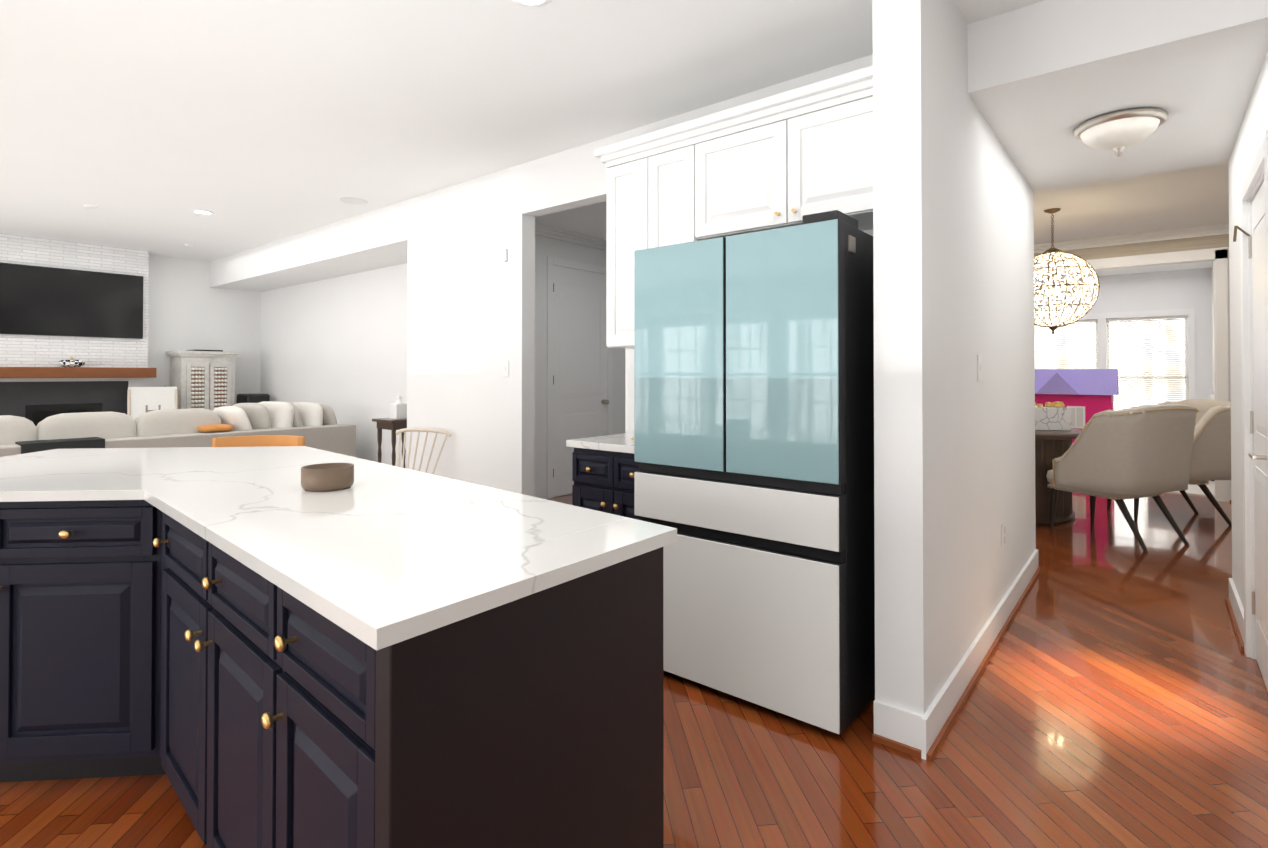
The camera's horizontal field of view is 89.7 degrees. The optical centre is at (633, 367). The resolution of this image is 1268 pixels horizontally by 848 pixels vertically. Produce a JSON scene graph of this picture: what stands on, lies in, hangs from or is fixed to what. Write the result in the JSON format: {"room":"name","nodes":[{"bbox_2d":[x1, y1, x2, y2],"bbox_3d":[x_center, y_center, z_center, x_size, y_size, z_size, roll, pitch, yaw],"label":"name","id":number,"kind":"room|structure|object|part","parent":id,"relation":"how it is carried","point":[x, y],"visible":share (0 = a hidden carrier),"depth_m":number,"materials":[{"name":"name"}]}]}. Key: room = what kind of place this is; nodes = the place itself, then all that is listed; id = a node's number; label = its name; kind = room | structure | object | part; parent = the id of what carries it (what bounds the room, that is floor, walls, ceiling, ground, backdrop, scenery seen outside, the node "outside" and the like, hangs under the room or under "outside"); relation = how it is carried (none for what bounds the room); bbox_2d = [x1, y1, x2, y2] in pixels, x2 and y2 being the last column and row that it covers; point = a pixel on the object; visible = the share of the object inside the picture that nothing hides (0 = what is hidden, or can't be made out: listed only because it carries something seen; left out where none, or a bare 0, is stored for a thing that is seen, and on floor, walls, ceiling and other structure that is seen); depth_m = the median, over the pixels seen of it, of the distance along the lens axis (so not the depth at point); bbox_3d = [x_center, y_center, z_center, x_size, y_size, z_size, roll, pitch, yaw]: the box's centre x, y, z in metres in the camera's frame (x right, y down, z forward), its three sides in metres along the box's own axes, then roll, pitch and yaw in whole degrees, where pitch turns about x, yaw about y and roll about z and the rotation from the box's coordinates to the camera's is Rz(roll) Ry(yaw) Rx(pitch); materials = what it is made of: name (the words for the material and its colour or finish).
{"room":"kitchen","nodes":[
{"label":"kitchen","id":0,"kind":"room"},
{"bbox_2d":[0,233,148,425],"bbox_3d":[-6.408,-0.033,7.129,0.299,2.739,1.520,0,-1,39],"label":"wall","id":1,"kind":"structure","parent":0,"point":[35,401],"depth_m":7.08,"materials":[{"name":"brick"}]},
{"bbox_2d":[0,263,142,338],"bbox_3d":[-6.244,-0.714,7.060,0.043,0.740,1.310,0,-1,39],"label":"screen","id":2,"kind":"object","parent":1,"relation":"attached to","point":[41,300],"visible":1,"depth_m":7.04,"materials":[{"name":"black glass"}]},
{"bbox_2d":[0,367,156,377],"bbox_3d":[-6.202,0.058,6.961,0.229,0.115,1.580,0,-1,39],"label":"mantel shelf","id":3,"kind":"object","parent":1,"relation":"attached to","point":[56,372],"visible":1,"depth_m":6.94,"materials":[{"name":"brown wood"}]},
{"bbox_2d":[59,356,84,366],"bbox_3d":[-6.167,-0.061,6.998,0.220,0.119,0.220,0,-1,39],"label":"mantel decor","id":4,"kind":"object","parent":3,"relation":"on","point":[71,362],"visible":1,"depth_m":6.94,"materials":[{"name":"ceramic"}]},
{"bbox_2d":[148,254,207,386],"bbox_3d":[-7.844,-0.047,5.701,0.120,2.740,8.490,0,-1,39],"label":"wall","id":5,"kind":"structure","parent":0,"point":[177,287],"depth_m":8.08,"materials":[{"name":"paint"}]},
{"bbox_2d":[535,235,624,498],"bbox_3d":[-0.411,-0.033,7.141,0.120,2.740,3.080,0,-1,39],"label":"wall","id":6,"kind":"structure","parent":0,"point":[544,246],"depth_m":6.45,"materials":[{"name":"paint"}]},
{"bbox_2d":[535,223,605,250],"bbox_3d":[-0.851,-1.365,6.448,0.090,0.090,2.730,0,-1,39],"label":"crown molding","id":7,"kind":"structure","parent":6,"relation":"attached to","point":[540,230],"depth_m":6.65,"materials":[{"name":"paint"}]},
{"bbox_2d":[0,0,1228,280],"bbox_3d":[-0.136,-1.465,4.866,15.500,0.080,16.920,0,-1,39],"label":"ceiling","id":8,"kind":"structure","parent":0,"point":[152,124],"depth_m":3.44,"materials":[{"name":"paint"}]},
{"bbox_2d":[84,204,97,208],"bbox_3d":[-4.766,-1.408,5.597,0.098,0.020,0.098,0,-1,27],"label":"ceiling detector","id":9,"kind":"object","parent":8,"relation":"attached to","point":[96,207],"depth_m":5.58,"materials":[{"name":"white plastic"}]},
{"bbox_2d":[192,210,213,214],"bbox_3d":[-3.936,-1.414,5.823,0.176,0.004,0.176,0,-1,39],"label":"recessed light","id":10,"kind":"object","parent":8,"relation":"in","point":[203,212],"visible":1,"depth_m":5.82,"materials":[{"name":"paint"}]},
{"bbox_2d":[340,197,367,204],"bbox_3d":[-2.390,-1.417,5.440,0.220,0.006,0.220,0,-1,39],"label":"ceiling speaker","id":11,"kind":"object","parent":8,"relation":"attached to","point":[355,201],"visible":0.98,"depth_m":5.42},
{"bbox_2d":[511,0,550,7],"bbox_3d":[-0.405,-1.447,2.479,0.176,0.004,0.176,0,-1,39],"label":"recessed light","id":12,"kind":"object","parent":8,"relation":"in","point":[537,2],"visible":1,"depth_m":2.53,"materials":[{"name":"paint"}]},
{"bbox_2d":[1034,208,1099,333],"bbox_3d":[3.763,-0.856,5.732,0.681,1.122,0.681,0,-1,39],"label":"chandelier","id":13,"kind":"object","parent":8,"relation":"hanging from","point":[1053,251],"visible":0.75,"depth_m":5.62,"materials":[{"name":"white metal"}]},
{"bbox_3d":[3.763,-0.697,5.730,0.670,0.670,0.670,0,-1,39],"label":"lamp shade","id":14,"kind":"part","parent":13,"relation":"part of","materials":[{"name":"clear glass"}]},
{"bbox_2d":[1073,107,1167,156],"bbox_3d":[2.278,-1.071,2.996,0.356,0.164,0.356,0,-1,39],"label":"flush ceiling light","id":15,"kind":"object","parent":8,"relation":"attached to","point":[1119,131],"visible":1,"depth_m":2.91,"materials":[{"name":"white glass"}]},
{"bbox_2d":[0,492,1267,847],"bbox_3d":[-0.079,1.340,4.908,15.500,0.050,17.100,0,-1,39],"label":"floor","id":16,"kind":"structure","parent":0,"point":[1118,696],"depth_m":2.13,"materials":[{"name":"brown wood"}]},
{"bbox_2d":[127,387,177,419],"bbox_3d":[-5.514,0.789,7.317,0.472,1.120,0.561,0,-1,-39],"label":"cabinet","id":17,"kind":"object","parent":16,"relation":"on","point":[141,400],"visible":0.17,"depth_m":7.43,"materials":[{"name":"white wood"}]},
{"bbox_2d":[0,401,355,456],"bbox_3d":[-4.831,0.822,5.047,1.066,0.990,4.900,0,-1,39],"label":"sofa","id":18,"kind":"object","parent":16,"relation":"on","point":[316,426],"visible":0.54,"depth_m":5.57,"materials":[{"name":"fabric"}]},
{"bbox_2d":[166,349,240,410],"bbox_3d":[-5.473,0.564,8.103,0.488,1.565,0.680,0,-1,39],"label":"armoire","id":19,"kind":"object","parent":16,"relation":"on","point":[203,379],"visible":0.4,"depth_m":7.95,"materials":[{"name":"paint"}]},
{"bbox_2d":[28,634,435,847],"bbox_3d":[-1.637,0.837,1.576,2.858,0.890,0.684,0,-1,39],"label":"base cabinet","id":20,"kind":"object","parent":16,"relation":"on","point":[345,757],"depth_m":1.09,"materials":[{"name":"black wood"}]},
{"bbox_2d":[237,393,269,403],"bbox_3d":[-5.034,0.850,8.426,0.380,1.000,0.280,0,-1,39],"label":"tower speaker","id":21,"kind":"object","parent":16,"relation":"on","point":[251,398],"visible":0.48,"depth_m":8.31},
{"bbox_2d":[212,435,304,446],"bbox_3d":[-1.905,0.829,3.161,0.450,0.942,0.449,0,-1,-6],"label":"bar stool","id":22,"kind":"object","parent":16,"relation":"on","point":[263,440],"visible":0.04,"depth_m":3.33,"materials":[{"name":"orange leather"}]},
{"bbox_2d":[372,418,406,467],"bbox_3d":[-2.156,0.897,5.846,0.340,0.855,0.340,0,-1,39],"label":"side table","id":23,"kind":"object","parent":16,"relation":"on","point":[393,425],"visible":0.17,"depth_m":5.72,"materials":[{"name":"brown wood"}]},
{"bbox_2d":[390,395,406,418],"bbox_3d":[-2.156,0.359,5.851,0.120,0.219,0.120,0,-1,39],"label":"tissue box","id":24,"kind":"object","parent":23,"relation":"on","point":[398,409],"visible":0.94,"depth_m":5.81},
{"bbox_2d":[396,428,451,474],"bbox_3d":[-1.726,0.892,4.765,0.516,0.848,0.495,0,-1,19],"label":"spindle chair","id":25,"kind":"object","parent":16,"relation":"on","point":[419,430],"visible":0.27,"depth_m":4.91,"materials":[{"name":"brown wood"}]},
{"bbox_2d":[436,550,663,847],"bbox_3d":[-1.191,0.843,2.122,2.858,0.890,0.827,0,-1,39],"label":"island end panel","id":26,"kind":"object","parent":16,"relation":"on","point":[550,706],"depth_m":1.16,"materials":[{"name":"black wood"}]},
{"bbox_2d":[0,446,676,781],"bbox_3d":[-1.473,0.381,1.951,3.110,0.030,1.580,0,-1,39],"label":"countertop","id":27,"kind":"structure","parent":26,"relation":"on","point":[144,591],"depth_m":1.75,"materials":[{"name":"white stone"}]},
{"bbox_2d":[301,463,353,491],"bbox_3d":[-0.927,0.332,1.932,0.146,0.066,0.146,0,-1,39],"label":"bowl","id":28,"kind":"object","parent":27,"relation":"on","point":[322,477],"visible":1,"depth_m":1.88,"materials":[{"name":"ceramic"}]},
{"bbox_2d":[566,432,638,519],"bbox_3d":[0.078,0.595,3.330,0.606,1.410,0.651,0,-1,39],"label":"base cabinet","id":29,"kind":"object","parent":16,"relation":"on","point":[605,468],"visible":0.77,"depth_m":3.15,"materials":[{"name":"black wood"}]},
{"bbox_2d":[634,210,874,733],"bbox_3d":[0.603,0.377,2.774,0.907,1.835,0.800,0,-1,39],"label":"fridge","id":30,"kind":"object","parent":16,"relation":"on","point":[754,412],"visible":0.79,"depth_m":2.38,"materials":[{"name":"blue glass"}]},
{"bbox_2d":[1035,428,1081,524],"bbox_3d":[3.369,0.945,5.958,1.400,0.762,1.400,0,-1,39],"label":"dining table","id":31,"kind":"object","parent":16,"relation":"on","point":[1050,445],"visible":0.19,"depth_m":5.39,"materials":[{"name":"brown wood"}]},
{"bbox_2d":[1035,402,1070,430],"bbox_3d":[3.704,0.433,5.740,0.340,0.252,0.213,0,-1,14],"label":"box","id":32,"kind":"object","parent":31,"relation":"on","point":[1056,416],"visible":0.79,"depth_m":5.64,"materials":[{"name":"white stone"}]},
{"bbox_2d":[1035,369,1118,443],"bbox_3d":[5.229,0.677,7.831,1.140,1.306,0.570,0,-1,39],"label":"dollhouse","id":33,"kind":"object","parent":16,"relation":"on","point":[1085,395],"visible":0.27,"depth_m":7.55,"materials":[{"name":"paint"}]},
{"bbox_2d":[1046,404,1198,551],"bbox_3d":[3.748,0.796,4.930,0.944,1.052,1.006,0,-1,39],"label":"chair","id":34,"kind":"object","parent":16,"relation":"on","point":[1120,456],"visible":1,"depth_m":4.63,"materials":[{"name":"fabric"}]},
{"bbox_2d":[1107,399,1231,525],"bbox_3d":[4.712,0.803,5.625,0.928,1.052,1.005,0,-1,39],"label":"chair","id":35,"kind":"object","parent":16,"relation":"on","point":[1211,455],"visible":0.4,"depth_m":5.19,"materials":[{"name":"fabric"}]},
{"bbox_2d":[1167,480,1214,496],"bbox_3d":[5.655,1.347,8.813,3.550,0.012,3.100,0,-1,39],"label":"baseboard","id":36,"kind":"structure","parent":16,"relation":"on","point":[1193,490],"depth_m":6.84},
{"bbox_2d":[208,0,1267,675],"bbox_3d":[0.153,-0.062,4.178,14.200,2.740,0.740,0,-1,39],"label":"wall","id":37,"kind":"structure","parent":0,"point":[975,142],"depth_m":3.42,"materials":[{"name":"paint"}]},
{"bbox_2d":[502,249,506,261],"bbox_3d":[-0.926,-0.803,4.575,0.035,0.090,0.018,0,-1,39],"label":"switch plate","id":38,"kind":"object","parent":37,"relation":"attached to","point":[504,251],"depth_m":4.56,"materials":[{"name":"grey paint"}]},
{"bbox_2d":[520,192,626,496],"bbox_3d":[-0.380,0.108,4.211,0.972,2.401,0.122,0,-1,39],"label":"door frame","id":39,"kind":"structure","parent":37,"relation":"attached to","point":[527,460],"depth_m":4.50,"materials":[{"name":"paint"}]},
{"bbox_2d":[603,133,694,348],"bbox_3d":[0.181,-0.619,3.455,0.584,1.020,0.347,0,-1,39],"label":"upper cabinet","id":40,"kind":"object","parent":37,"relation":"attached to","point":[651,190],"depth_m":3.36,"materials":[{"name":"white wood"}]},
{"bbox_2d":[695,81,872,240],"bbox_3d":[0.787,-0.884,2.963,0.981,0.500,0.347,0,-1,39],"label":"upper cabinet","id":41,"kind":"object","parent":37,"relation":"attached to","point":[787,158],"depth_m":2.83,"materials":[{"name":"white wood"}]},
{"bbox_2d":[977,355,981,380],"bbox_3d":[1.529,0.003,2.818,0.010,0.115,0.075,0,-1,39],"label":"switch plate","id":42,"kind":"object","parent":37,"relation":"attached to","point":[979,357],"depth_m":2.80,"materials":[{"name":"grey paint"}]},
{"bbox_2d":[1002,522,1005,547],"bbox_3d":[1.878,0.851,3.239,0.008,0.115,0.070,0,-1,39],"label":"wall outlet","id":43,"kind":"object","parent":37,"relation":"attached to","point":[1004,524],"depth_m":3.23,"materials":[{"name":"grey paint"}]},
{"bbox_2d":[872,489,1243,761],"bbox_3d":[0.323,1.246,4.452,14.100,0.130,16.700,0,-1,39],"label":"baseboard","id":44,"kind":"structure","parent":37,"relation":"attached to","point":[921,736],"depth_m":2.42,"materials":[{"name":"paint"}]},
{"bbox_2d":[1233,130,1267,690],"bbox_3d":[2.539,0.232,2.538,0.172,2.120,0.900,0,-1,39],"label":"door","id":45,"kind":"structure","parent":37,"relation":"attached to","point":[1253,228],"depth_m":2.72,"materials":[{"name":"paint"}]},
{"bbox_2d":[863,0,930,714],"bbox_3d":[0.903,-0.081,2.186,0.160,2.740,0.002,0,-1,39],"label":"wall","id":46,"kind":"structure","parent":0,"point":[901,231],"depth_m":2.18,"materials":[{"name":"paint"}]},
{"bbox_2d":[1034,247,1230,488],"bbox_3d":[5.125,-0.034,7.013,5.080,2.740,0.120,0,-1,39],"label":"wall","id":47,"kind":"structure","parent":0,"point":[1189,292],"depth_m":6.61,"materials":[{"name":"paint"}]},
{"bbox_2d":[1034,315,1188,410],"bbox_3d":[7.161,0.152,9.745,1.980,1.780,0.100,0,-1,39],"label":"window","id":48,"kind":"structure","parent":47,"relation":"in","point":[1147,357],"depth_m":9.51,"materials":[{"name":"white glass"}]},
{"bbox_2d":[1034,234,1228,264],"bbox_3d":[5.038,-0.439,7.006,4.900,1.750,0.005,0,-1,39],"label":"beam","id":49,"kind":"structure","parent":47,"relation":"attached to","point":[1193,243],"depth_m":6.71,"materials":[{"name":"white paint"}]},
{"bbox_2d":[1034,223,1229,501],"bbox_3d":[5.050,-0.034,7.016,5.000,2.740,0.210,0,-1,39],"label":"trim","id":50,"kind":"structure","parent":47,"relation":"attached to","point":[1217,257],"depth_m":6.76,"materials":[{"name":"paint"}]},
{"bbox_3d":[1.227,-0.045,5.882,4.010,2.740,1.200,0,-1,39],"label":"wall","id":51,"kind":"structure","parent":0,"visible":0},
{"bbox_2d":[546,256,612,498],"bbox_3d":[-0.547,0.106,6.831,0.117,2.455,1.000,0,-1,39],"label":"door","id":52,"kind":"structure","parent":51,"relation":"attached to","point":[579,378],"depth_m":6.75,"materials":[{"name":"paint"}]}
]}

